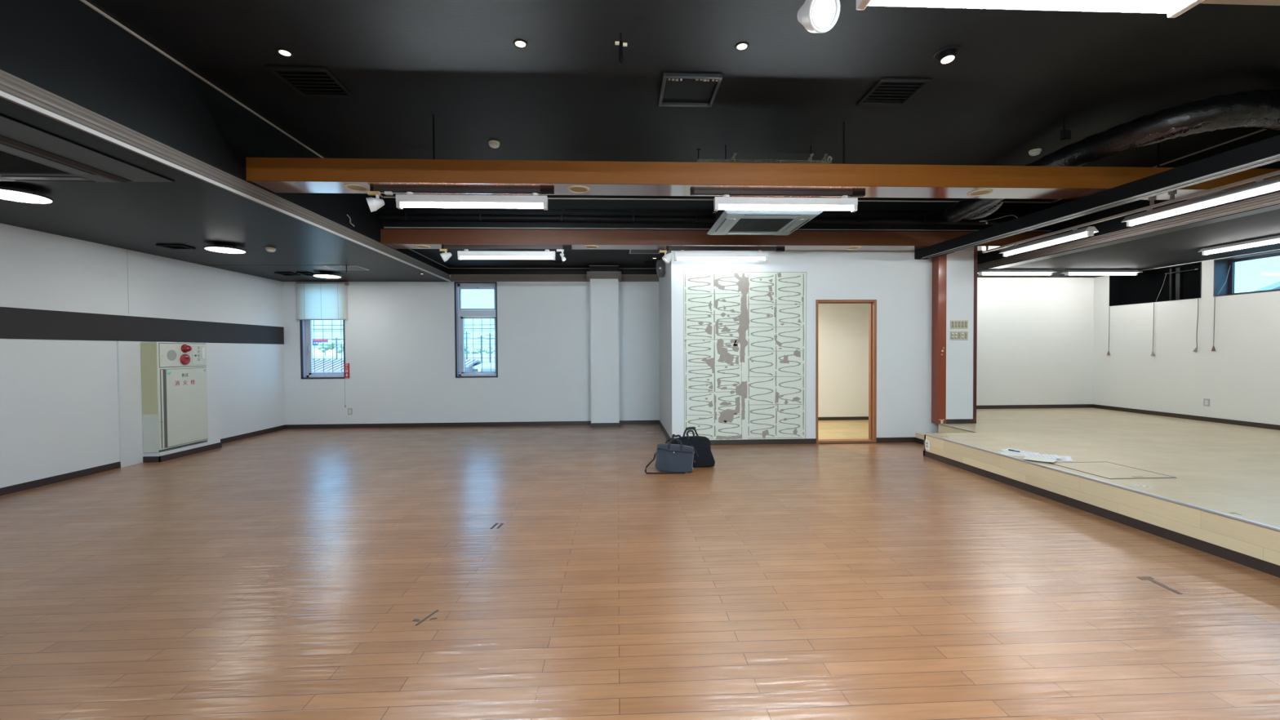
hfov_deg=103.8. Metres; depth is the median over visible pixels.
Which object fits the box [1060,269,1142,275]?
tube light
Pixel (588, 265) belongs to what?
trim
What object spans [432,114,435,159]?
rod
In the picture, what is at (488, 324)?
overhead wire
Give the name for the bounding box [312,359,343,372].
house
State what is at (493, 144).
smoke detector
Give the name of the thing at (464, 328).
overhead wire
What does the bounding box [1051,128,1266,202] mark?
trim
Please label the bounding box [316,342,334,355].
tree
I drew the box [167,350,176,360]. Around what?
speaker grille
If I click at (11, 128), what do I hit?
panel
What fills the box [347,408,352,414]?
wall outlet
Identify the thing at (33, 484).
baseboard
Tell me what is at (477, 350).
tree
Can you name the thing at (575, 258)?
ceiling
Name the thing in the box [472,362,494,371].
house
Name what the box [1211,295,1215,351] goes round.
pull cord
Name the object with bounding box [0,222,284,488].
wall
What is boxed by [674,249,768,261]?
tube light
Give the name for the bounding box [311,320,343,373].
grille
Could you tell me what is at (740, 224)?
grille
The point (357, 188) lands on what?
recessed light
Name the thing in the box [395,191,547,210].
tube light
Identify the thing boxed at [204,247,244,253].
diffuser
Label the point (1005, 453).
paper sheet
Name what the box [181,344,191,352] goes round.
lamp
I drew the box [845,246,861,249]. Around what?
recessed light
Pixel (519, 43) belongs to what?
recessed light
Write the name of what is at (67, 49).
wall
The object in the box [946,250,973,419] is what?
wall
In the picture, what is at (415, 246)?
recessed light
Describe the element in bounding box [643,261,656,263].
ceiling vent
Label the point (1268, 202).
trim
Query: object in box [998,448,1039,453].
paper sheet
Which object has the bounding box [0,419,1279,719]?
floor
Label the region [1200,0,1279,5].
ceiling beam
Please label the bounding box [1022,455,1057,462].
paper sheet
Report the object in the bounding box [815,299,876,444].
door frame
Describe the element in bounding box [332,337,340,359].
utility pole
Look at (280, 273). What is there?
ceiling vent
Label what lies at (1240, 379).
wall
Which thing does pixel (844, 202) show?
tube light
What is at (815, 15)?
track spotlight
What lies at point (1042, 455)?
paper sheet
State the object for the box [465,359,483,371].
house
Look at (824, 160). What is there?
cable tray
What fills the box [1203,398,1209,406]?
wall outlet
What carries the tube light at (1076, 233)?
attached to the bar
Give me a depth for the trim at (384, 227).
6.87 m
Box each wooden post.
[931,254,946,423]
[973,250,977,423]
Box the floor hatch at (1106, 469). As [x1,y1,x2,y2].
[1048,461,1176,479]
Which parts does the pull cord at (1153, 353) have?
cord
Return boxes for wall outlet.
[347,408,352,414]
[924,440,929,449]
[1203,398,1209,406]
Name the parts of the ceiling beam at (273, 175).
underside panel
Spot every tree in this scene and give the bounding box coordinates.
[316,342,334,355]
[333,342,343,355]
[471,346,480,353]
[482,346,494,353]
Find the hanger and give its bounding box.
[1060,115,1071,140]
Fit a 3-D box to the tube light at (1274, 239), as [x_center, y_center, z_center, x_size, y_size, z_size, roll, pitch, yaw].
[7.466,-1.412,5.996,0.161,0.087,1.250,0,1,-3]
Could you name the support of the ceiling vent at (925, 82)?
in the ceiling at (567, 95)
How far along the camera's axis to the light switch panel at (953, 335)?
7.39 m
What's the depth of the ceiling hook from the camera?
3.29 m
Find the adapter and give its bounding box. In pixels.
[384,191,392,195]
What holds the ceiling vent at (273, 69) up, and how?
in the ceiling at (567, 95)
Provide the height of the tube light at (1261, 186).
0.127 m
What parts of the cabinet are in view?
panel, panel, alarm panel, door, phone plate, handle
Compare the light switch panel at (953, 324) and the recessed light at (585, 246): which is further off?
the light switch panel at (953, 324)
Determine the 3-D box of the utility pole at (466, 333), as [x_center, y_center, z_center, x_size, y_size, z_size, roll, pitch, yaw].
[-13.594,1.358,39.454,0.600,7.200,0.138,0,1,-3]
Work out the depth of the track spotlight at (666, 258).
7.01 m
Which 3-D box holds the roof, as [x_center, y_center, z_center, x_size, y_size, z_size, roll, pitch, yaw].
[22.417,1.167,13.556,6.800,8.100,7.600,0,1,-3]
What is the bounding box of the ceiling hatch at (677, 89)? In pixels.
[657,72,722,106]
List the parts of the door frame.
sill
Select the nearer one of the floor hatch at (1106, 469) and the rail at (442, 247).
the floor hatch at (1106, 469)
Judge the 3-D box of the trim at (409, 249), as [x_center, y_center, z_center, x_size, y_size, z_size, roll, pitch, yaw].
[-3.502,-1.685,8.035,0.008,0.014,2.590,0,1,-3]
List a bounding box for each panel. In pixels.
[0,114,173,182]
[321,265,369,270]
[629,249,661,253]
[682,271,806,439]
[950,320,968,328]
[950,331,968,339]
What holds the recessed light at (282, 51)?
in the ceiling at (567, 95)
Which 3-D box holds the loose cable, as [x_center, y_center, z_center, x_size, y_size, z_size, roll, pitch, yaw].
[4.790,-1.819,6.674,0.085,0.177,0.464,-1,1,-32]
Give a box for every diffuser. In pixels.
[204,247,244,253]
[313,275,340,278]
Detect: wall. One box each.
[0,0,448,273]
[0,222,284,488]
[282,267,659,424]
[382,196,1051,231]
[589,266,618,271]
[658,250,679,438]
[679,249,938,439]
[817,303,868,417]
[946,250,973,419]
[976,277,1093,405]
[977,129,1279,264]
[1092,248,1279,425]
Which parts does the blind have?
head rail, rail, pull cord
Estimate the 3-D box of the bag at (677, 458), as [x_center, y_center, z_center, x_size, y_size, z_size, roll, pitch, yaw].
[0.347,1.102,5.796,0.589,0.383,0.202,0,1,2]
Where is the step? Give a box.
[915,432,932,444]
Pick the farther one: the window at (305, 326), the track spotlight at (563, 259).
the window at (305, 326)
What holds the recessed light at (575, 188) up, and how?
attached to the ceiling beam at (273, 175)
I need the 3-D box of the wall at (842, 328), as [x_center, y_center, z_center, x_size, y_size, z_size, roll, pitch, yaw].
[2.558,-0.045,9.802,4.160,2.500,0.150,0,1,-3]
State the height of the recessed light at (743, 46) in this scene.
0.008 m
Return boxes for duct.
[943,89,1279,222]
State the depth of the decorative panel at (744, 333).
7.41 m
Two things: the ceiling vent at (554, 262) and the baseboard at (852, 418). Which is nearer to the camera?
the ceiling vent at (554, 262)
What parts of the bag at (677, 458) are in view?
handle, handle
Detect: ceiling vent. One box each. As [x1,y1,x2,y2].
[155,244,195,248]
[266,66,355,97]
[274,272,300,275]
[296,271,314,275]
[552,261,564,263]
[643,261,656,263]
[857,77,932,106]
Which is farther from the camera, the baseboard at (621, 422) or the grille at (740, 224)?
the baseboard at (621, 422)
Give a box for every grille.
[0,151,67,173]
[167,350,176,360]
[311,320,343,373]
[464,315,494,371]
[728,218,793,231]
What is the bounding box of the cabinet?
[140,342,208,453]
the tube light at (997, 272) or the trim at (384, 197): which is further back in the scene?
the tube light at (997, 272)
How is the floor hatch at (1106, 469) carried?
on the raised platform
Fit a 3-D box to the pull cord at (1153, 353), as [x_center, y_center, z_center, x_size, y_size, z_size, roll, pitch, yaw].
[8.405,-0.504,8.221,0.044,0.876,0.044,0,1,-3]
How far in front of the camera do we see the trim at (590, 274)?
9.38 m
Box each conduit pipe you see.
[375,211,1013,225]
[381,208,1034,213]
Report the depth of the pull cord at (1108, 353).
8.96 m
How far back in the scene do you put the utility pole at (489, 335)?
40.44 m
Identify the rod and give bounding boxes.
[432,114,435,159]
[843,121,844,164]
[1156,142,1159,167]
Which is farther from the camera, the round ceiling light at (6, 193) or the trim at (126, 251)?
the trim at (126, 251)
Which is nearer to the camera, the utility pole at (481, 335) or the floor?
the floor
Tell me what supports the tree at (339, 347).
on the ground
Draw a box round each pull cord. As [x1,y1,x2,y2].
[1106,306,1110,355]
[1151,302,1154,355]
[1192,298,1198,351]
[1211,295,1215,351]
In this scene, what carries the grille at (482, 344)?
attached to the window at (460, 313)
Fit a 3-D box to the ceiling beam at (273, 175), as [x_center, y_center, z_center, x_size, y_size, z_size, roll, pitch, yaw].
[1.316,-1.650,4.615,9.322,0.200,0.320,0,1,-3]
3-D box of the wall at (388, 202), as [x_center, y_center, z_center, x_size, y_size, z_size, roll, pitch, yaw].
[1.208,-1.960,6.945,9.330,0.520,0.006,0,1,-3]
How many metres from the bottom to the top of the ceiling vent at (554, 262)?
0.018 m
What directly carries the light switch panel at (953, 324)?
attached to the wall at (960, 264)
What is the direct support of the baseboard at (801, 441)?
attached to the wall at (900, 284)
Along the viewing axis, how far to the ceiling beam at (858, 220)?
6.67 m
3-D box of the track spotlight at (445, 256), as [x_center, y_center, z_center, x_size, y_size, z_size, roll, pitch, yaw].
[-2.651,-1.426,6.829,0.163,0.182,0.127,0,1,-3]
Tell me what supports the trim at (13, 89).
attached to the wall at (67, 49)
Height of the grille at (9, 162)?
0.013 m
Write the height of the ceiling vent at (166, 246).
0.018 m
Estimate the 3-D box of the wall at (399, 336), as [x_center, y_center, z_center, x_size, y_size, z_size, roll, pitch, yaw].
[-3.053,-0.606,9.489,7.030,3.700,0.206,0,1,-3]
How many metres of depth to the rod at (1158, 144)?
4.79 m
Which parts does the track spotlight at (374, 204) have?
lamp shade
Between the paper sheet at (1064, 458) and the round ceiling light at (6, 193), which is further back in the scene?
the paper sheet at (1064, 458)
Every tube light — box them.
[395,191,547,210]
[457,248,555,260]
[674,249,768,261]
[713,194,857,212]
[856,0,1204,17]
[977,269,1056,275]
[998,226,1098,257]
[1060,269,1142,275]
[1121,176,1279,226]
[1198,235,1279,255]
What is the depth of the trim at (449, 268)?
9.41 m
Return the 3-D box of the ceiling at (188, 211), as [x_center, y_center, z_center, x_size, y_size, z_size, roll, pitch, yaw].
[-4.875,-1.838,2.814,3.200,1.010,12.930,0,1,-3]
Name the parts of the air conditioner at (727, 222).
panel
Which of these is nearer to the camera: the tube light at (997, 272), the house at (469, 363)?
the tube light at (997, 272)
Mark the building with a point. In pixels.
(315, 350)
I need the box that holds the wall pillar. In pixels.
[590,279,619,422]
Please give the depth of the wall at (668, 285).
7.57 m
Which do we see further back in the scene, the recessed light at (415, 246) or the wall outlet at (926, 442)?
the recessed light at (415, 246)
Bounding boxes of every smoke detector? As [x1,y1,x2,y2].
[265,247,275,252]
[488,140,499,148]
[1028,148,1041,155]
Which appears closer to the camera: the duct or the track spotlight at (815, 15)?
the track spotlight at (815, 15)
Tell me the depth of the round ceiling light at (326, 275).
8.24 m
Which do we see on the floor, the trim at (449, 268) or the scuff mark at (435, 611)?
the scuff mark at (435, 611)
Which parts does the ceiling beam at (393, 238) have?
underside panel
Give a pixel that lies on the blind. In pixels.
(316, 300)
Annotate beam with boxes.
[245,157,1279,200]
[380,228,1056,250]
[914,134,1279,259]
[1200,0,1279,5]
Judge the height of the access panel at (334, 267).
0.007 m
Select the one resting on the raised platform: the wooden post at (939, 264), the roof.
the wooden post at (939, 264)
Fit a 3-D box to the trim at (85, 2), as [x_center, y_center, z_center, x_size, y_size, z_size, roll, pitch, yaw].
[-3.210,-2.087,1.568,0.010,0.016,10.300,0,1,-3]
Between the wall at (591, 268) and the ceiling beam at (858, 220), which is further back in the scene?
the wall at (591, 268)
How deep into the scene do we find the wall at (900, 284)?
7.50 m
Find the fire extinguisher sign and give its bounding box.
[343,363,349,377]
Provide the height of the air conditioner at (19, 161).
0.037 m
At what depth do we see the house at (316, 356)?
53.99 m
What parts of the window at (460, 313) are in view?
sash, sash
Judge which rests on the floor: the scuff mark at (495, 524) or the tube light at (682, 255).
the scuff mark at (495, 524)
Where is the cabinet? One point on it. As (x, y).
(174, 379)
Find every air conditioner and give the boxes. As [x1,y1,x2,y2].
[0,134,130,182]
[706,144,823,235]
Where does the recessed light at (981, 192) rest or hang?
attached to the ceiling beam at (273, 175)
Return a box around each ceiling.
[0,97,447,281]
[85,0,1279,201]
[411,248,1000,267]
[977,208,1279,277]
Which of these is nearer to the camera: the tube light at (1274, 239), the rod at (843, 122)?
the rod at (843, 122)
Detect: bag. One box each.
[644,437,695,473]
[671,426,715,466]
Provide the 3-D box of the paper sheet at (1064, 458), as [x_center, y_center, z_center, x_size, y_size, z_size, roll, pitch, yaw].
[4.202,0.984,5.045,0.210,0.005,0.297,0,1,37]
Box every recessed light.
[275,48,293,57]
[343,183,369,191]
[414,244,430,248]
[513,39,528,48]
[567,185,589,193]
[583,245,598,248]
[734,41,749,51]
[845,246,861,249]
[933,45,961,64]
[967,189,992,196]
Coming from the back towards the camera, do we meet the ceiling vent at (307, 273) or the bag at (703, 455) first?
the ceiling vent at (307, 273)
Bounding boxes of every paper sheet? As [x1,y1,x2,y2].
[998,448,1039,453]
[998,451,1025,456]
[1021,452,1062,458]
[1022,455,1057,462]
[1044,453,1072,462]
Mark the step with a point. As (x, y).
(919, 438)
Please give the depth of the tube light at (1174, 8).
1.94 m
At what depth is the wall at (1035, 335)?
9.24 m
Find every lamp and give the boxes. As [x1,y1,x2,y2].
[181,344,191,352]
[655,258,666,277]
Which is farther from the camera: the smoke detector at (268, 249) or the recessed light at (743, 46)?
the smoke detector at (268, 249)
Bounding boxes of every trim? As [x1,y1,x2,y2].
[0,69,450,281]
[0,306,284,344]
[80,0,382,197]
[126,250,128,314]
[383,196,1051,203]
[383,226,1051,231]
[408,248,448,268]
[448,267,656,268]
[450,271,658,281]
[588,265,618,266]
[977,191,1279,271]
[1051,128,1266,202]
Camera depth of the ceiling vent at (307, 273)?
8.23 m
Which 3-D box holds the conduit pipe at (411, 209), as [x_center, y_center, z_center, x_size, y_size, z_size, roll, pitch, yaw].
[1.115,-2.043,6.882,9.120,0.040,0.048,0,1,-3]
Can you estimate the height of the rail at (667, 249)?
0.034 m
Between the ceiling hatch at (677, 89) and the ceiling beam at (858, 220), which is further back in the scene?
the ceiling beam at (858, 220)
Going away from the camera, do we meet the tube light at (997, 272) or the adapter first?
the adapter
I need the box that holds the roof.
[1254,281,1279,291]
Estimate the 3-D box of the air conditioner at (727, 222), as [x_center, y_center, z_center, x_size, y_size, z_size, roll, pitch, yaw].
[1.387,-1.822,5.487,1.168,0.745,1.106,0,1,-3]
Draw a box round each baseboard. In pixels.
[0,424,285,495]
[285,420,671,444]
[709,437,915,444]
[817,416,868,420]
[946,404,1279,430]
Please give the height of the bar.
0.098 m
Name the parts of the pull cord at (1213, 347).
cord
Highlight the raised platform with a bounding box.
[923,407,1279,577]
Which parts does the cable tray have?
rail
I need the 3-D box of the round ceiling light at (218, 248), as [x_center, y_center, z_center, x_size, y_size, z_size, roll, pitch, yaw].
[-5.073,-1.364,6.142,0.394,0.056,0.394,0,1,-3]
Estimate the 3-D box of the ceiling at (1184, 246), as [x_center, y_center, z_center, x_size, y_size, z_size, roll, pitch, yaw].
[7.356,-1.911,3.054,2.600,1.020,12.300,0,1,-3]
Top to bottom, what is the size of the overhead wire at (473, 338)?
0.308 m
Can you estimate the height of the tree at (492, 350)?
6.547 m
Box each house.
[312,355,343,359]
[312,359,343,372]
[465,353,494,371]
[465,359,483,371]
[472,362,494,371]
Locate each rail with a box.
[369,186,554,194]
[441,246,571,249]
[666,248,784,251]
[690,190,865,196]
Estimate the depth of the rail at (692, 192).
4.61 m
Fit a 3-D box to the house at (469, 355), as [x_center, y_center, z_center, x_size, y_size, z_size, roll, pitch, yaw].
[-13.971,1.899,59.971,19.300,5.370,11.800,0,1,-3]
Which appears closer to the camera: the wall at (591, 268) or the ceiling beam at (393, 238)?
the ceiling beam at (393, 238)
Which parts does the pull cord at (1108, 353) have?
cord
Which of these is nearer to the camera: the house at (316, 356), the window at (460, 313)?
the window at (460, 313)
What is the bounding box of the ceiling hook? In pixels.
[614,33,626,65]
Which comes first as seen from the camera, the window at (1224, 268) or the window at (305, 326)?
the window at (1224, 268)
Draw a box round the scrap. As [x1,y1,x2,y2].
[1128,483,1153,488]
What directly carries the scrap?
on the raised platform
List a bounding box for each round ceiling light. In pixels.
[0,186,53,203]
[204,244,245,253]
[313,272,341,278]
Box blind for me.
[295,281,348,407]
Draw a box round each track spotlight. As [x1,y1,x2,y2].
[365,191,384,212]
[439,248,451,262]
[556,248,566,261]
[659,250,672,263]
[796,0,839,33]
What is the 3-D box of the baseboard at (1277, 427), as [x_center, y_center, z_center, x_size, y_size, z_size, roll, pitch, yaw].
[6.699,0.976,3.076,3.950,0.065,12.300,0,1,-3]
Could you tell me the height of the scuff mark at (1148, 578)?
0.001 m
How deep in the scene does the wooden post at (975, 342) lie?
7.41 m
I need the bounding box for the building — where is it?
[312,339,343,355]
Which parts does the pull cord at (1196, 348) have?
cord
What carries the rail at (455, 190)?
attached to the ceiling beam at (273, 175)
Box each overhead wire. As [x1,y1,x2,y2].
[311,324,494,325]
[311,328,494,329]
[312,337,494,339]
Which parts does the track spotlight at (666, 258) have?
lamp shade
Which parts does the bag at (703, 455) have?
handle, handle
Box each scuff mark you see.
[412,609,438,626]
[489,523,503,528]
[1137,576,1182,594]
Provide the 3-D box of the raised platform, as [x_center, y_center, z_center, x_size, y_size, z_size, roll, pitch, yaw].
[6.276,1.158,3.064,4.795,0.296,12.288,0,1,-3]
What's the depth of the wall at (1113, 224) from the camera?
6.03 m
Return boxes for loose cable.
[986,214,1017,220]
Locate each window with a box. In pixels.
[299,320,345,378]
[453,281,497,377]
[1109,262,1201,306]
[1213,249,1279,297]
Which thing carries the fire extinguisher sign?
attached to the wall at (399, 336)
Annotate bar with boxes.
[982,169,1279,253]
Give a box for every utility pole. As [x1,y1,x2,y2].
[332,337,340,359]
[464,331,471,359]
[477,335,484,371]
[485,333,493,362]
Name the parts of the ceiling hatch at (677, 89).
panel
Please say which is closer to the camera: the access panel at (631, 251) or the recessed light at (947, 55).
the recessed light at (947, 55)
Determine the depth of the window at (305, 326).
9.37 m
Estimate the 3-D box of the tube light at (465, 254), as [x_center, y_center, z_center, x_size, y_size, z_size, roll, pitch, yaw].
[-1.830,-1.447,6.899,1.320,0.145,0.068,0,1,-3]
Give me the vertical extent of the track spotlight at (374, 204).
0.189 m
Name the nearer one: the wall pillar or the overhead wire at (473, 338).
the wall pillar
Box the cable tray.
[696,148,831,164]
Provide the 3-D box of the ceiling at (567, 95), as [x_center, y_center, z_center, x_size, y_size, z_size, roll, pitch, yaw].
[1.440,-2.244,1.787,9.330,0.235,10.320,0,1,-3]
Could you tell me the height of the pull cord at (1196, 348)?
0.813 m
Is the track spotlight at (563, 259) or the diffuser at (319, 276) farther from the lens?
the diffuser at (319, 276)

